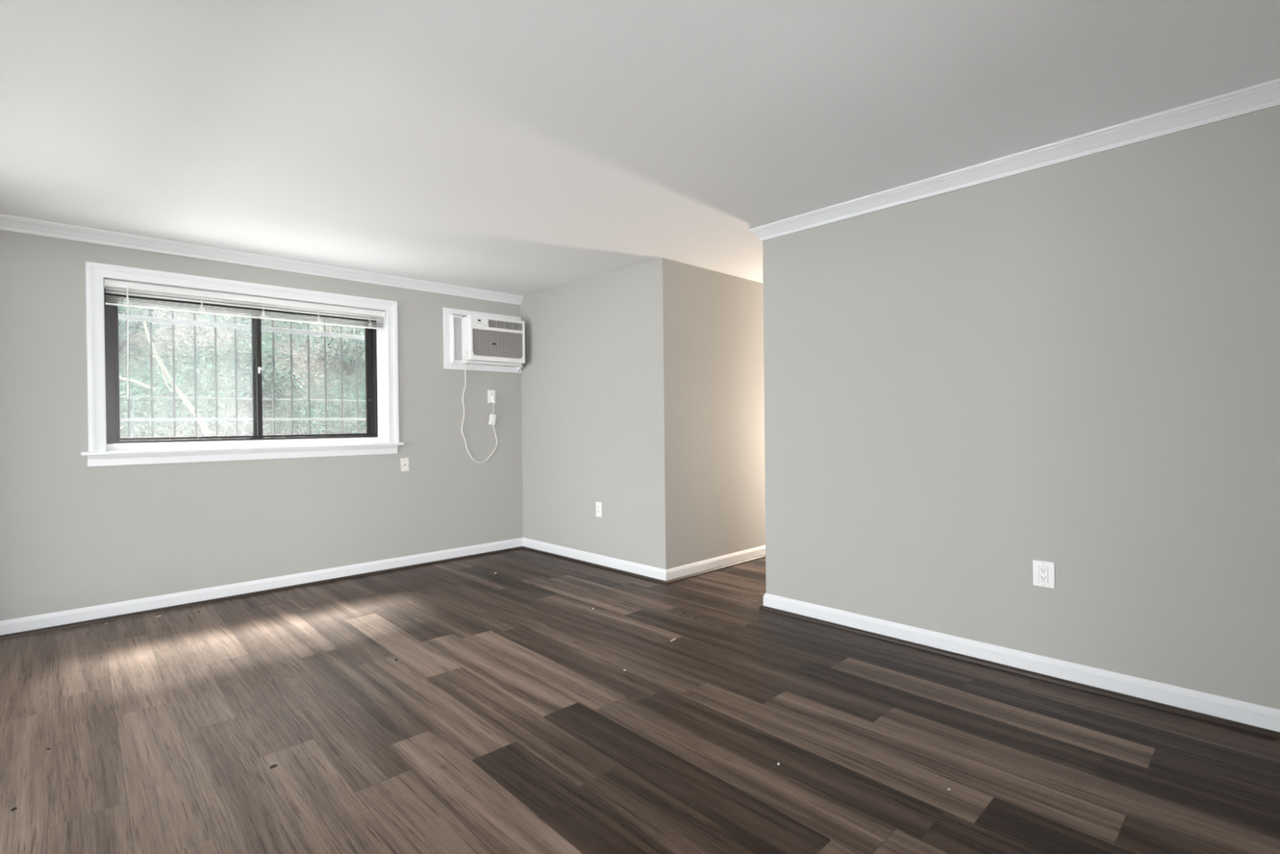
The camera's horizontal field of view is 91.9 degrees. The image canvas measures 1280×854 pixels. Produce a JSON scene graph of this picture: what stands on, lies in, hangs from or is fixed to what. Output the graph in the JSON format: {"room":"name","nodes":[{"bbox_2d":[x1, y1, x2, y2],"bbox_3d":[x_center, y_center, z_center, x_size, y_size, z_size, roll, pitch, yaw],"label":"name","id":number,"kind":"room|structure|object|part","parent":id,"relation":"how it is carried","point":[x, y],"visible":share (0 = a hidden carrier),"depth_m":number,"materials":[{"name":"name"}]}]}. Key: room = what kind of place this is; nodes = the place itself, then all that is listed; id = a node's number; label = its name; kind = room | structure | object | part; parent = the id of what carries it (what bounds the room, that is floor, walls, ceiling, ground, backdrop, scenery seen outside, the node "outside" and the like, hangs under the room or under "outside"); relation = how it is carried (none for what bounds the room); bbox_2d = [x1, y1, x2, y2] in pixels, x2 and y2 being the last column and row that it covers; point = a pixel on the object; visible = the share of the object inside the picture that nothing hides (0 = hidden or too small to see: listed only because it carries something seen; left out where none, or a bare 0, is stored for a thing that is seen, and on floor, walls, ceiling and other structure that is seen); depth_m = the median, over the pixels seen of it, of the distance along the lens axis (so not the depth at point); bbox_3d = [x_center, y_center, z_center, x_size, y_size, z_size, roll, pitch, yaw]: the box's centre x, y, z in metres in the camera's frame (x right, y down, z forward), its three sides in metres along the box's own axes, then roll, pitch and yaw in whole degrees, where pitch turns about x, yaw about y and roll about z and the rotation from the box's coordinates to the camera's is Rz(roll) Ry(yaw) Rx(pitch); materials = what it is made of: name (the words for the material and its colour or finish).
{"room":"empty living room","nodes":[
{"label":"empty living room","id":0,"kind":"room"},
{"bbox_2d":[0,229,523,620],"bbox_3d":[-2.398,-0.018,4.539,3.752,2.309,0.120,-1,1,-44],"label":"wall","id":1,"kind":"structure","parent":0,"point":[73,535],"depth_m":4.04,"materials":[{"name":"beige paint"}]},
{"bbox_2d":[80,261,404,466],"bbox_3d":[-2.636,-0.378,4.324,1.903,1.204,0.231,-1,1,-44],"label":"window","id":2,"kind":"structure","parent":1,"relation":"in","point":[106,447],"depth_m":4.16,"materials":[{"name":"white paint"}]},
{"bbox_3d":[-2.960,-0.377,4.101,0.795,0.918,0.022,-1,1,-44],"label":"sash","id":3,"kind":"part","parent":2,"relation":"part of","materials":[{"name":"brown metal"}]},
{"bbox_3d":[-2.698,-0.380,4.363,1.639,0.948,0.089,-1,1,-44],"label":"frame","id":4,"kind":"part","parent":2,"relation":"part of","materials":[{"name":"brown metal"}]},
{"bbox_2d":[118,305,365,437],"bbox_3d":[-2.788,-0.409,4.553,1.900,1.060,0.024,-1,1,-44],"label":"security grille","id":5,"kind":"object","parent":2,"relation":"attached to","point":[151,319],"visible":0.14,"depth_m":4.45,"materials":[{"name":"grey metal"}]},
{"bbox_2d":[103,278,385,399],"bbox_3d":[-2.610,-0.539,4.297,1.670,0.718,0.050,-1,1,-44],"label":"mini blind","id":6,"kind":"object","parent":2,"relation":"attached to","point":[129,286],"visible":1,"depth_m":4.17,"materials":[{"name":"white plastic"}]},
{"bbox_3d":[-3.140,-0.796,3.788,0.040,0.103,0.042,-1,1,-44],"label":"ladder cord","id":7,"kind":"part","parent":6,"relation":"part of","materials":[{"name":"white fabric"}]},
{"bbox_3d":[-2.867,-0.801,4.052,0.042,0.103,0.042,-1,1,-44],"label":"ladder cord","id":8,"kind":"part","parent":6,"relation":"part of","materials":[{"name":"white fabric"}]},
{"bbox_3d":[-2.616,-0.756,4.298,1.658,0.018,0.027,-1,1,-44],"label":"rail","id":9,"kind":"part","parent":6,"relation":"part of","materials":[{"name":"white plastic"}]},
{"bbox_3d":[-2.613,-0.805,4.295,0.042,0.103,0.042,-1,1,-44],"label":"ladder cord","id":10,"kind":"part","parent":6,"relation":"part of","materials":[{"name":"white fabric"}]},
{"bbox_3d":[-2.433,-0.387,4.650,0.827,0.916,0.022,-1,1,-44],"label":"sash","id":11,"kind":"part","parent":2,"relation":"part of","materials":[{"name":"brown metal"}]},
{"bbox_2d":[0,546,522,639],"bbox_3d":[-2.383,1.127,4.436,3.602,0.019,0.017,-1,1,-44],"label":"trim","id":12,"kind":"structure","parent":1,"relation":"attached to","point":[190,604],"depth_m":4.10,"materials":[{"name":"white wood"}]},
{"bbox_2d":[0,213,524,305],"bbox_3d":[-2.392,-1.136,4.426,3.632,0.072,0.058,-1,1,-44],"label":"trim","id":13,"kind":"structure","parent":1,"relation":"attached to","point":[7,223],"depth_m":4.10,"materials":[{"name":"white paint"}]},
{"bbox_2d":[0,537,765,635],"bbox_3d":[-0.625,1.061,4.883,6.760,0.083,1.834,-1,1,-44],"label":"baseboard","id":14,"kind":"structure","parent":1,"relation":"attached to","point":[63,617],"depth_m":4.47,"materials":[{"name":"white paint"}]},
{"bbox_2d":[400,457,408,471],"bbox_3d":[-1.878,0.301,4.949,0.071,0.109,0.008,-1,1,-44],"label":"cable plate","id":15,"kind":"object","parent":1,"relation":"attached to","point":[404,461],"visible":1,"depth_m":4.95,"materials":[{"name":"white plastic"}]},
{"bbox_2d":[443,307,523,373],"bbox_3d":[-1.342,-0.746,5.411,0.758,0.513,0.090,-1,1,-44],"label":"board","id":16,"kind":"object","parent":1,"relation":"attached to","point":[447,312],"visible":0.86,"depth_m":5.27,"materials":[{"name":"white paint"}]},
{"bbox_2d":[451,314,524,463],"bbox_3d":[-1.299,-0.315,5.374,0.638,1.264,0.193,-1,1,-44],"label":"air conditioner","id":17,"kind":"object","parent":1,"relation":"attached to","point":[475,339],"visible":1,"depth_m":5.28,"materials":[{"name":"white plastic"}]},
{"bbox_3d":[-1.548,-0.747,5.234,0.096,0.394,0.027,-1,1,-44],"label":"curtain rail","id":18,"kind":"part","parent":17,"relation":"part of","materials":[{"name":"white plastic"}]},
{"bbox_2d":[453,316,462,360],"bbox_3d":[-1.538,-0.745,5.234,0.082,0.366,0.005,-1,1,-44],"label":"panel","id":19,"kind":"object","parent":17,"relation":"hanging from","point":[457,320],"depth_m":5.23,"materials":[{"name":"white plastic"}]},
{"bbox_3d":[-1.371,-0.169,5.354,0.369,0.975,0.121,-1,1,-44],"label":"power cord","id":20,"kind":"part","parent":17,"relation":"part of","materials":[{"name":"white plastic"}]},
{"bbox_3d":[-1.351,-0.882,5.203,0.152,0.074,0.011,-1,1,-44],"label":"control panel","id":21,"kind":"part","parent":17,"relation":"part of","materials":[{"name":"white plastic"}]},
{"bbox_3d":[-1.297,-0.555,5.431,0.550,0.024,0.098,-1,1,-44],"label":"rail","id":22,"kind":"part","parent":17,"relation":"part of","materials":[{"name":"white plastic"}]},
{"bbox_3d":[-1.236,-0.750,5.347,0.534,0.376,0.062,-1,1,-44],"label":"panel","id":23,"kind":"part","parent":17,"relation":"part of","materials":[{"name":"white plastic"}]},
{"bbox_2d":[472,328,523,358],"bbox_3d":[-1.220,-0.713,5.332,0.490,0.222,0.011,-1,1,-44],"label":"grille","id":24,"kind":"object","parent":17,"relation":"attached to","point":[486,343],"depth_m":5.33,"materials":[{"name":"grey plastic"}]},
{"bbox_2d":[488,320,522,330],"bbox_3d":[-1.164,-0.883,5.384,0.348,0.064,0.007,-1,1,-44],"label":"grille","id":25,"kind":"object","parent":17,"relation":"attached to","point":[493,325],"depth_m":5.38,"materials":[{"name":"grey plastic"}]},
{"bbox_2d":[487,390,495,403],"bbox_3d":[-1.316,-0.270,5.491,0.076,0.114,0.008,-1,1,-44],"label":"wall outlet","id":26,"kind":"object","parent":1,"relation":"attached to","point":[490,393],"visible":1,"depth_m":5.48,"materials":[{"name":"white plastic"}]},
{"bbox_2d":[521,546,765,584],"bbox_3d":[0.681,1.083,6.125,3.158,0.019,1.852,-1,1,-44],"label":"trim","id":27,"kind":"structure","parent":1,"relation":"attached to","point":[665,582],"depth_m":4.82,"materials":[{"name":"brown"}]},
{"bbox_2d":[0,548,1279,853],"bbox_3d":[1.029,1.110,2.825,7.397,0.001,7.154,-1,1,-44],"label":"floor","id":28,"kind":"structure","parent":0,"point":[508,717],"depth_m":2.26,"materials":[{"name":"laminate"}]},
{"bbox_2d":[0,0,1279,296],"bbox_3d":[1.159,-1.251,2.986,6.960,0.100,7.294,-1,1,-44],"label":"ceiling","id":29,"kind":"structure","parent":0,"point":[522,148],"depth_m":2.29,"materials":[{"name":"white paint"}]},
{"bbox_2d":[674,260,765,566],"bbox_3d":[1.301,-0.065,5.567,3.008,2.309,0.120,-1,1,-44],"label":"wall","id":30,"kind":"structure","parent":0,"point":[718,317],"depth_m":4.81,"materials":[{"name":"beige paint"}]},
{"bbox_2d":[520,105,1279,709],"bbox_3d":[1.398,-0.051,3.198,0.135,2.309,7.074,-1,1,-44],"label":"wall","id":31,"kind":"structure","parent":0,"point":[1073,365],"depth_m":2.81,"materials":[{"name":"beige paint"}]},
{"bbox_2d":[595,502,601,516],"bbox_3d":[-0.328,0.655,4.926,0.008,0.117,0.070,-1,1,-44],"label":"wall outlet","id":32,"kind":"object","parent":31,"relation":"attached to","point":[598,504],"visible":1,"depth_m":4.92,"materials":[{"name":"white plastic"}]},
{"bbox_2d":[749,78,1279,240],"bbox_3d":[2.225,-1.171,2.178,0.058,0.072,4.451,-1,1,-44],"label":"trim","id":33,"kind":"structure","parent":31,"relation":"attached to","point":[1264,95],"depth_m":2.65,"materials":[{"name":"white paint"}]},
{"bbox_2d":[759,604,1279,738],"bbox_3d":[3.315,1.073,3.197,2.930,0.019,4.422,-1,1,-44],"label":"trim","id":34,"kind":"structure","parent":31,"relation":"attached to","point":[1264,731],"depth_m":2.68,"materials":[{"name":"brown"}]},
{"bbox_2d":[763,592,1279,732],"bbox_3d":[3.327,1.029,3.197,2.912,0.083,4.406,-1,1,-44],"label":"baseboard","id":35,"kind":"structure","parent":31,"relation":"attached to","point":[1257,715],"depth_m":2.69,"materials":[{"name":"white paint"}]},
{"bbox_2d":[1032,560,1054,588],"bbox_3d":[1.771,0.646,2.719,0.008,0.114,0.083,-1,1,-44],"label":"wall outlet","id":36,"kind":"object","parent":31,"relation":"attached to","point":[1043,572],"visible":1,"depth_m":2.72,"materials":[{"name":"white plastic"}]},
{"bbox_2d":[1039,565,1048,582],"bbox_3d":[1.770,0.646,2.718,0.004,0.067,0.033,-1,1,-44],"label":"receptacle","id":37,"kind":"object","parent":36,"relation":"attached to","point":[1043,570],"depth_m":2.72,"materials":[{"name":"white plastic"}]},
{"label":"outside","id":38,"kind":"structure","parent":0,"visible":0},
{"bbox_2d":[118,302,365,437],"bbox_3d":[-5.000,-1.886,7.335,13.000,4.637,7.504,-1,1,-44],"label":"ground","id":39,"kind":"structure","parent":38,"point":[199,336],"depth_m":6.89,"materials":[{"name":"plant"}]},
{"bbox_2d":[117,301,168,352],"bbox_3d":[-5.367,-1.049,6.357,0.840,0.610,0.808,-1,1,-44],"label":"shrub","id":40,"kind":"object","parent":39,"relation":"on","point":[121,345],"visible":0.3,"depth_m":6.40,"materials":[{"name":"green plant"}]},
{"bbox_3d":[-5.315,-0.992,6.372,0.473,0.494,0.570,-1,0,-14],"label":"stem","id":41,"kind":"part","parent":40,"relation":"part of","materials":[{"name":"green"}]},
{"bbox_2d":[142,321,210,435],"bbox_3d":[-3.595,-0.247,4.854,0.049,1.194,0.472,0,1,45],"label":"dead branch","id":42,"kind":"object","parent":39,"relation":"on","point":[164,371],"visible":0.74,"depth_m":4.81,"materials":[{"name":"brown wood"}]},
{"bbox_2d":[118,302,365,437],"bbox_3d":[-4.386,-0.991,7.507,4.331,2.693,3.246,-1,1,-44],"label":"foliage","id":43,"kind":"object","parent":39,"relation":"on","point":[124,383],"visible":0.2,"depth_m":6.67,"materials":[{"name":"green plant"}]},
{"bbox_2d":[236,351,252,391],"bbox_3d":[-3.264,-0.133,5.185,0.178,0.989,0.010,-1,1,-44],"label":"vine","id":44,"kind":"object","parent":39,"relation":"on","point":[237,362],"visible":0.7,"depth_m":5.15,"materials":[{"name":"black"}]},
{"bbox_2d":[231,360,302,408],"bbox_3d":[-4.024,-0.445,6.695,0.654,0.535,0.669,-1,1,-44],"label":"shrub","id":45,"kind":"object","parent":39,"relation":"on","point":[268,386],"visible":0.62,"depth_m":6.65,"materials":[{"name":"green plant"}]},
{"bbox_3d":[-4.024,-0.403,6.679,0.458,0.451,0.395,0,0,20],"label":"stem","id":46,"kind":"part","parent":45,"relation":"part of","materials":[{"name":"green"}]},
{"bbox_2d":[314,327,364,376],"bbox_3d":[-3.646,-0.922,7.743,0.787,0.626,0.778,-1,1,-44],"label":"shrub","id":47,"kind":"object","parent":39,"relation":"on","point":[348,349],"visible":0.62,"depth_m":7.67,"materials":[{"name":"green plant"}]},
{"bbox_3d":[-3.657,-0.877,7.738,0.480,0.536,0.560,-1,0,1],"label":"stem","id":48,"kind":"part","parent":47,"relation":"part of","materials":[{"name":"green plant"}]},
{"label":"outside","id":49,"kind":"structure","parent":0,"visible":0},
{"bbox_2d":[119,377,155,390],"bbox_3d":[-3.833,-0.338,4.643,0.322,0.119,0.028,-1,0,-40],"label":"twig","id":50,"kind":"object","parent":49,"point":[120,378],"visible":0.68,"depth_m":4.67,"materials":[{"name":"brown wood"}]},
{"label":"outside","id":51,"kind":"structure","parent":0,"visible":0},
{"bbox_3d":[-3.234,0.341,5.176,8.500,0.200,1.952,-1,1,-44],"label":"paving","id":52,"kind":"object","parent":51,"visible":0},
{"bbox_2d":[119,395,365,437],"bbox_3d":[-3.492,-0.013,5.798,6.200,0.506,0.020,-1,1,-44],"label":"metal railing","id":53,"kind":"object","parent":52,"relation":"on","point":[131,397],"visible":0.2,"depth_m":5.65,"materials":[{"name":"grey metal"}]},
{"bbox_3d":[-3.494,-0.259,5.796,6.200,0.014,0.020,-1,1,-44],"label":"rail","id":54,"kind":"part","parent":53,"relation":"part of","materials":[{"name":"grey metal"}]}
]}

